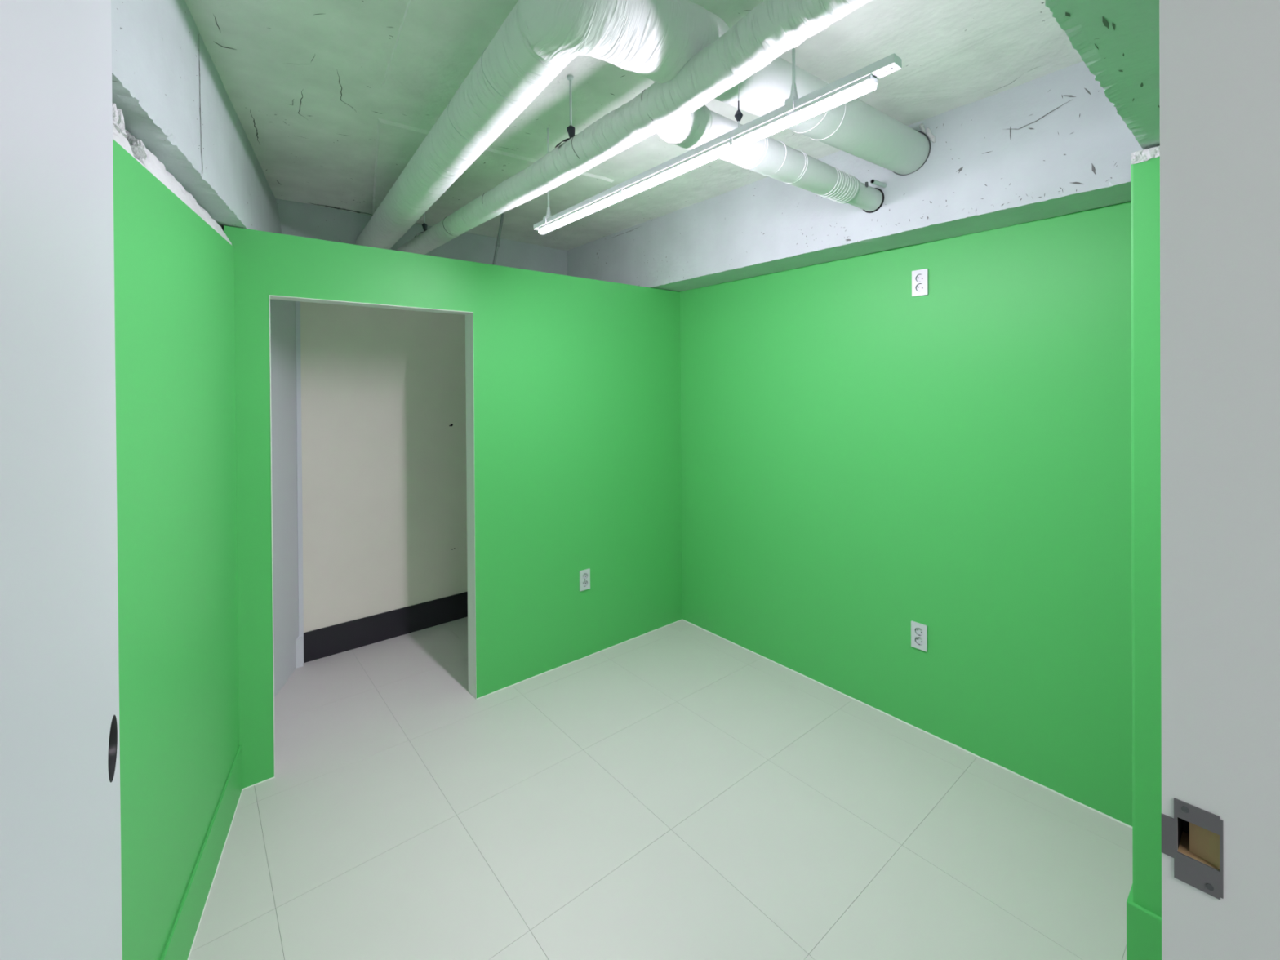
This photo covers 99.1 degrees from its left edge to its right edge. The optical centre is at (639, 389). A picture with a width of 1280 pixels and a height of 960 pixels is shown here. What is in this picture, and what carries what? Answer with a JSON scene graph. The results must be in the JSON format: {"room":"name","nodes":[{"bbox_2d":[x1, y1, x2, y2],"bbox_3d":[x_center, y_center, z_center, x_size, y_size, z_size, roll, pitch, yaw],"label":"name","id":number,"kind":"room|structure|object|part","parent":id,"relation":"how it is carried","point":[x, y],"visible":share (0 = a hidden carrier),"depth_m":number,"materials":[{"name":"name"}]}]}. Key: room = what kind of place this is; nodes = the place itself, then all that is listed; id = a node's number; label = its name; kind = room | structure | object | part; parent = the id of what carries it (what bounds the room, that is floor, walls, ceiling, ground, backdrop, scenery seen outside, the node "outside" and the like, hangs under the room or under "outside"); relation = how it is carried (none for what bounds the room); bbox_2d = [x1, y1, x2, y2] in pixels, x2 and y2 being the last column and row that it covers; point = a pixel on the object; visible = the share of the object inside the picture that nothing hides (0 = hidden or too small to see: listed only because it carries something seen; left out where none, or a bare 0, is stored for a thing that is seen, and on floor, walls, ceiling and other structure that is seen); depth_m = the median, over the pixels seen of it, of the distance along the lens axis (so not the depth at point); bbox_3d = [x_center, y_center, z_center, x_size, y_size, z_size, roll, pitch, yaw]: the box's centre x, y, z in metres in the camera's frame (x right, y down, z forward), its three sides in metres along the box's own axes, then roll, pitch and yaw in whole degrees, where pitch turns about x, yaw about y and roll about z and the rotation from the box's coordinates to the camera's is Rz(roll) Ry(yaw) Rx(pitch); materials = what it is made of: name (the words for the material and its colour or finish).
{"room":"empty basement room","nodes":[
{"label":"empty basement room","id":0,"kind":"room"},
{"bbox_2d":[112,102,239,959],"bbox_3d":[-1.123,0.480,0.865,0.308,2.248,2.770,-1,0,-27],"label":"wall","id":1,"kind":"structure","parent":0,"point":[174,264],"depth_m":1.45,"materials":[{"name":"green paint"}]},
{"bbox_2d":[160,744,242,959],"bbox_3d":[-1.061,1.510,1.098,0.009,0.184,2.416,-1,0,-26],"label":"baseboard","id":2,"kind":"structure","parent":1,"relation":"attached to","point":[179,944],"depth_m":1.69,"materials":[{"name":"green paint"}]},
{"bbox_2d":[187,789,243,959],"bbox_3d":[-1.089,1.600,1.171,0.004,0.005,2.260,-1,0,-26],"label":"trim","id":3,"kind":"structure","parent":1,"relation":"attached to","point":[242,789],"depth_m":1.78,"materials":[{"name":"white"}]},
{"bbox_2d":[111,0,281,233],"bbox_3d":[-1.399,-0.875,1.321,0.497,0.463,3.848,-1,0,-26],"label":"beam","id":4,"kind":"structure","parent":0,"point":[171,95],"depth_m":1.55,"materials":[{"name":"paint"}]},
{"bbox_2d":[270,298,298,697],"bbox_3d":[-2.063,0.477,2.639,0.792,2.250,1.103,-1,0,-40],"label":"wall","id":5,"kind":"structure","parent":0,"point":[282,313],"depth_m":2.98,"materials":[{"name":"white paint"}]},
{"bbox_2d":[295,635,303,667],"bbox_3d":[-1.959,1.519,3.032,0.178,0.162,0.290,-1,0,-40],"label":"baseboard","id":6,"kind":"structure","parent":5,"relation":"attached to","point":[299,642],"depth_m":3.14,"materials":[{"name":"white paint"}]},
{"bbox_2d":[295,301,467,649],"bbox_3d":[-1.171,0.440,3.953,2.262,2.300,0.162,-1,0,-40],"label":"wall","id":7,"kind":"structure","parent":0,"point":[381,393],"depth_m":3.46,"materials":[{"name":"beige paint"}]},
{"bbox_2d":[303,591,467,662],"bbox_3d":[-1.167,1.503,3.859,2.096,0.174,0.010,-1,0,-40],"label":"baseboard","id":8,"kind":"structure","parent":7,"relation":"attached to","point":[328,641],"depth_m":3.46,"materials":[{"name":"black paint"}]},
{"bbox_2d":[275,198,567,275],"bbox_3d":[-1.383,-0.908,3.689,2.604,0.400,0.006,-1,0,-40],"label":"wall","id":9,"kind":"structure","parent":0,"point":[296,219],"depth_m":3.69,"materials":[{"name":"paint"}]},
{"bbox_2d":[222,225,682,788],"bbox_3d":[-0.705,0.468,2.985,2.484,2.246,0.100,-1,0,-40],"label":"wall","id":10,"kind":"structure","parent":0,"point":[574,467],"depth_m":2.99,"materials":[{"name":"green paint"}]},
{"bbox_2d":[269,294,476,777],"bbox_3d":[-1.181,0.603,2.524,0.869,1.988,0.004,-1,0,-40],"label":"trim","id":11,"kind":"structure","parent":10,"relation":"attached to","point":[269,295],"depth_m":2.25,"materials":[{"name":"white metal"}]},
{"bbox_2d":[242,619,682,789],"bbox_3d":[-0.648,1.588,2.964,2.443,0.005,0.004,-1,0,-40],"label":"trim","id":12,"kind":"structure","parent":10,"relation":"attached to","point":[680,620],"depth_m":3.08,"materials":[{"name":"white"}]},
{"bbox_2d":[579,568,590,591],"bbox_3d":[-0.326,1.126,3.229,0.070,0.118,0.009,-1,0,-40],"label":"wall outlet","id":13,"kind":"object","parent":10,"relation":"attached to","point":[584,575],"visible":1,"depth_m":3.23,"materials":[{"name":"white plastic"}]},
{"bbox_2d":[582,573,587,579],"bbox_3d":[-0.326,1.105,3.228,0.037,0.039,0.008,-1,0,-40],"label":"socket","id":14,"kind":"object","parent":13,"relation":"attached to","point":[584,575],"depth_m":3.23,"materials":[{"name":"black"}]},
{"bbox_2d":[582,580,587,586],"bbox_3d":[-0.326,1.148,3.229,0.037,0.039,0.008,-1,0,-40],"label":"socket","id":15,"kind":"object","parent":13,"relation":"attached to","point":[584,582],"depth_m":3.23,"materials":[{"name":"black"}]},
{"bbox_2d":[184,0,1083,250],"bbox_3d":[-0.322,-1.094,2.172,2.900,0.019,3.950,-1,0,-40],"label":"ceiling","id":16,"kind":"structure","parent":0,"point":[332,100],"depth_m":1.95,"materials":[{"name":"grey"}]},
{"bbox_2d":[414,212,426,236],"bbox_3d":[-1.219,-0.974,3.091,0.110,0.244,0.039,-1,0,-40],"label":"hanger","id":17,"kind":"object","parent":16,"relation":"hanging from","point":[424,225],"visible":0.41,"depth_m":3.09,"materials":[{"name":"grey metal"}]},
{"bbox_2d":[492,212,504,265],"bbox_3d":[-0.848,-0.769,3.197,0.144,0.663,0.022,-1,0,-40],"label":"conduit","id":18,"kind":"object","parent":16,"relation":"attached to","point":[497,243],"visible":0.52,"depth_m":3.20,"materials":[{"name":"grey metal"}]},
{"bbox_2d":[554,75,574,148],"bbox_3d":[-0.241,-0.966,1.915,0.119,0.263,0.039,-1,0,-40],"label":"hanger","id":19,"kind":"object","parent":16,"relation":"hanging from","point":[571,129],"visible":0.73,"depth_m":1.91,"materials":[{"name":"grey metal"}]},
{"bbox_3d":[-0.244,-1.004,1.918,0.009,0.184,0.009,-1,0,-40],"label":"rod","id":20,"kind":"part","parent":19,"relation":"part of","materials":[{"name":"grey metal"}]},
{"bbox_2d":[533,47,902,234],"bbox_3d":[0.052,-0.883,1.772,0.042,0.432,1.566,-1,0,-40],"label":"lamp","id":21,"kind":"object","parent":16,"relation":"hanging from","point":[795,110],"visible":0.94,"depth_m":1.48,"materials":[{"name":"white metal"}]},
{"bbox_3d":[-0.386,-0.921,2.298,0.008,0.355,0.008,-1,0,-40],"label":"rod","id":22,"kind":"part","parent":21,"relation":"part of","materials":[{"name":"white metal"}]},
{"bbox_3d":[0.385,-0.922,1.371,0.008,0.355,0.008,-1,0,-40],"label":"rod","id":23,"kind":"part","parent":21,"relation":"part of","materials":[{"name":"white metal"}]},
{"bbox_2d":[188,617,1133,959],"bbox_3d":[-0.247,1.627,0.968,4.971,0.060,7.993,-1,0,-40],"label":"floor","id":24,"kind":"structure","parent":0,"point":[677,790],"depth_m":1.98,"materials":[{"name":"tile"}]},
{"bbox_2d":[566,61,1143,291],"bbox_3d":[0.764,-0.899,3.055,0.434,0.462,3.720,-1,0,-40],"label":"beam","id":25,"kind":"structure","parent":0,"point":[1052,144],"depth_m":2.25,"materials":[{"name":"paint"}]},
{"bbox_2d":[395,0,884,254],"bbox_3d":[0.006,-0.827,2.614,1.398,0.163,3.550,-1,0,-40],"label":"pipe","id":26,"kind":"object","parent":25,"relation":"attached to","point":[675,109],"visible":0.88,"depth_m":1.65,"materials":[{"name":"white metal"}]},
{"bbox_2d":[355,0,930,249],"bbox_3d":[-0.348,-0.937,2.776,1.824,0.269,2.846,-1,0,-40],"label":"pipe","id":27,"kind":"object","parent":25,"relation":"attached to","point":[654,40],"visible":0.87,"depth_m":1.56,"materials":[{"name":"white metal"}]},
{"bbox_2d":[870,179,886,187],"bbox_3d":[1.027,-0.882,2.344,0.121,0.025,0.017,-1,0,-40],"label":"pipe stub","id":28,"kind":"object","parent":25,"relation":"attached to","point":[873,181],"visible":1,"depth_m":2.33,"materials":[{"name":"grey metal"}]},
{"bbox_2d":[678,201,1132,826],"bbox_3d":[0.852,0.454,3.172,0.150,2.250,3.650,-1,0,-40],"label":"wall","id":29,"kind":"structure","parent":0,"point":[864,458],"depth_m":2.45,"materials":[{"name":"green paint"}]},
{"bbox_2d":[682,619,1132,828],"bbox_3d":[1.054,1.576,2.823,0.004,0.006,2.397,-1,0,-40],"label":"trim","id":30,"kind":"structure","parent":29,"relation":"attached to","point":[955,745],"depth_m":2.46,"materials":[{"name":"white"}]},
{"bbox_2d":[911,620,927,651],"bbox_3d":[1.292,1.142,2.527,0.009,0.118,0.070,-1,0,-40],"label":"wall outlet","id":31,"kind":"object","parent":29,"relation":"attached to","point":[918,631],"visible":1,"depth_m":2.53,"materials":[{"name":"white plastic"}]},
{"bbox_2d":[915,627,923,635],"bbox_3d":[1.292,1.121,2.527,0.008,0.039,0.037,-1,0,-40],"label":"socket","id":32,"kind":"object","parent":31,"relation":"attached to","point":[918,631],"depth_m":2.53,"materials":[{"name":"white plastic"}]},
{"bbox_2d":[915,636,923,644],"bbox_3d":[1.292,1.163,2.527,0.008,0.039,0.037,-1,0,-40],"label":"socket","id":33,"kind":"object","parent":31,"relation":"attached to","point":[918,640],"depth_m":2.53,"materials":[{"name":"white plastic"}]},
{"bbox_2d":[911,268,928,296],"bbox_3d":[1.288,-0.490,2.511,0.009,0.118,0.070,-1,0,-40],"label":"wall outlet","id":34,"kind":"object","parent":29,"relation":"attached to","point":[919,277],"visible":1,"depth_m":2.51,"materials":[{"name":"white plastic"}]},
{"bbox_2d":[915,274,924,282],"bbox_3d":[1.287,-0.511,2.511,0.008,0.039,0.037,-1,0,-40],"label":"socket","id":35,"kind":"object","parent":34,"relation":"attached to","point":[918,277],"depth_m":2.52,"materials":[{"name":"white plastic"}]},
{"bbox_2d":[915,283,924,291],"bbox_3d":[1.288,-0.469,2.511,0.008,0.039,0.037,-1,0,-40],"label":"socket","id":36,"kind":"object","parent":34,"relation":"attached to","point":[919,286],"depth_m":2.51,"materials":[{"name":"white plastic"}]},
{"bbox_2d":[1044,0,1159,149],"bbox_3d":[0.706,-0.878,0.706,3.205,0.481,0.369,-1,0,-40],"label":"beam","id":37,"kind":"structure","parent":0,"point":[1117,41],"depth_m":1.03,"materials":[{"name":"paint"}]},
{"bbox_2d":[1130,146,1161,917],"bbox_3d":[1.653,0.468,1.593,0.637,2.226,0.238,-1,0,-40],"label":"wall","id":38,"kind":"structure","parent":0,"point":[1145,163],"depth_m":1.46,"materials":[{"name":"green paint"}]},
{"bbox_2d":[1126,883,1161,959],"bbox_3d":[1.650,1.487,1.604,0.645,0.188,0.237,-1,0,-40],"label":"baseboard","id":39,"kind":"structure","parent":38,"relation":"attached to","point":[1144,926],"depth_m":1.47,"materials":[{"name":"green paint"}]},
{"bbox_3d":[0.460,0.475,0.356,4.354,2.240,0.160,-1,0,-40],"label":"wall","id":40,"kind":"structure","parent":0,"visible":0},
{"bbox_2d":[0,0,122,959],"bbox_3d":[-0.346,0.537,0.285,0.037,2.112,0.715,-1,0,-38],"label":"door","id":41,"kind":"structure","parent":40,"relation":"in","point":[60,877],"depth_m":0.36,"materials":[{"name":"white paint"}]},
{"bbox_2d":[1159,0,1279,959],"bbox_3d":[0.206,0.526,0.144,0.760,2.144,0.179,-1,0,-40],"label":"door frame","id":42,"kind":"structure","parent":40,"relation":"attached to","point":[1220,60],"depth_m":0.41,"materials":[{"name":"white paint"}]},
{"bbox_3d":[0.424,0.350,0.420,0.001,0.062,0.034,-1,0,-40],"label":"strike plate","id":43,"kind":"part","parent":42,"relation":"part of","materials":[{"name":"metal"}]}
]}

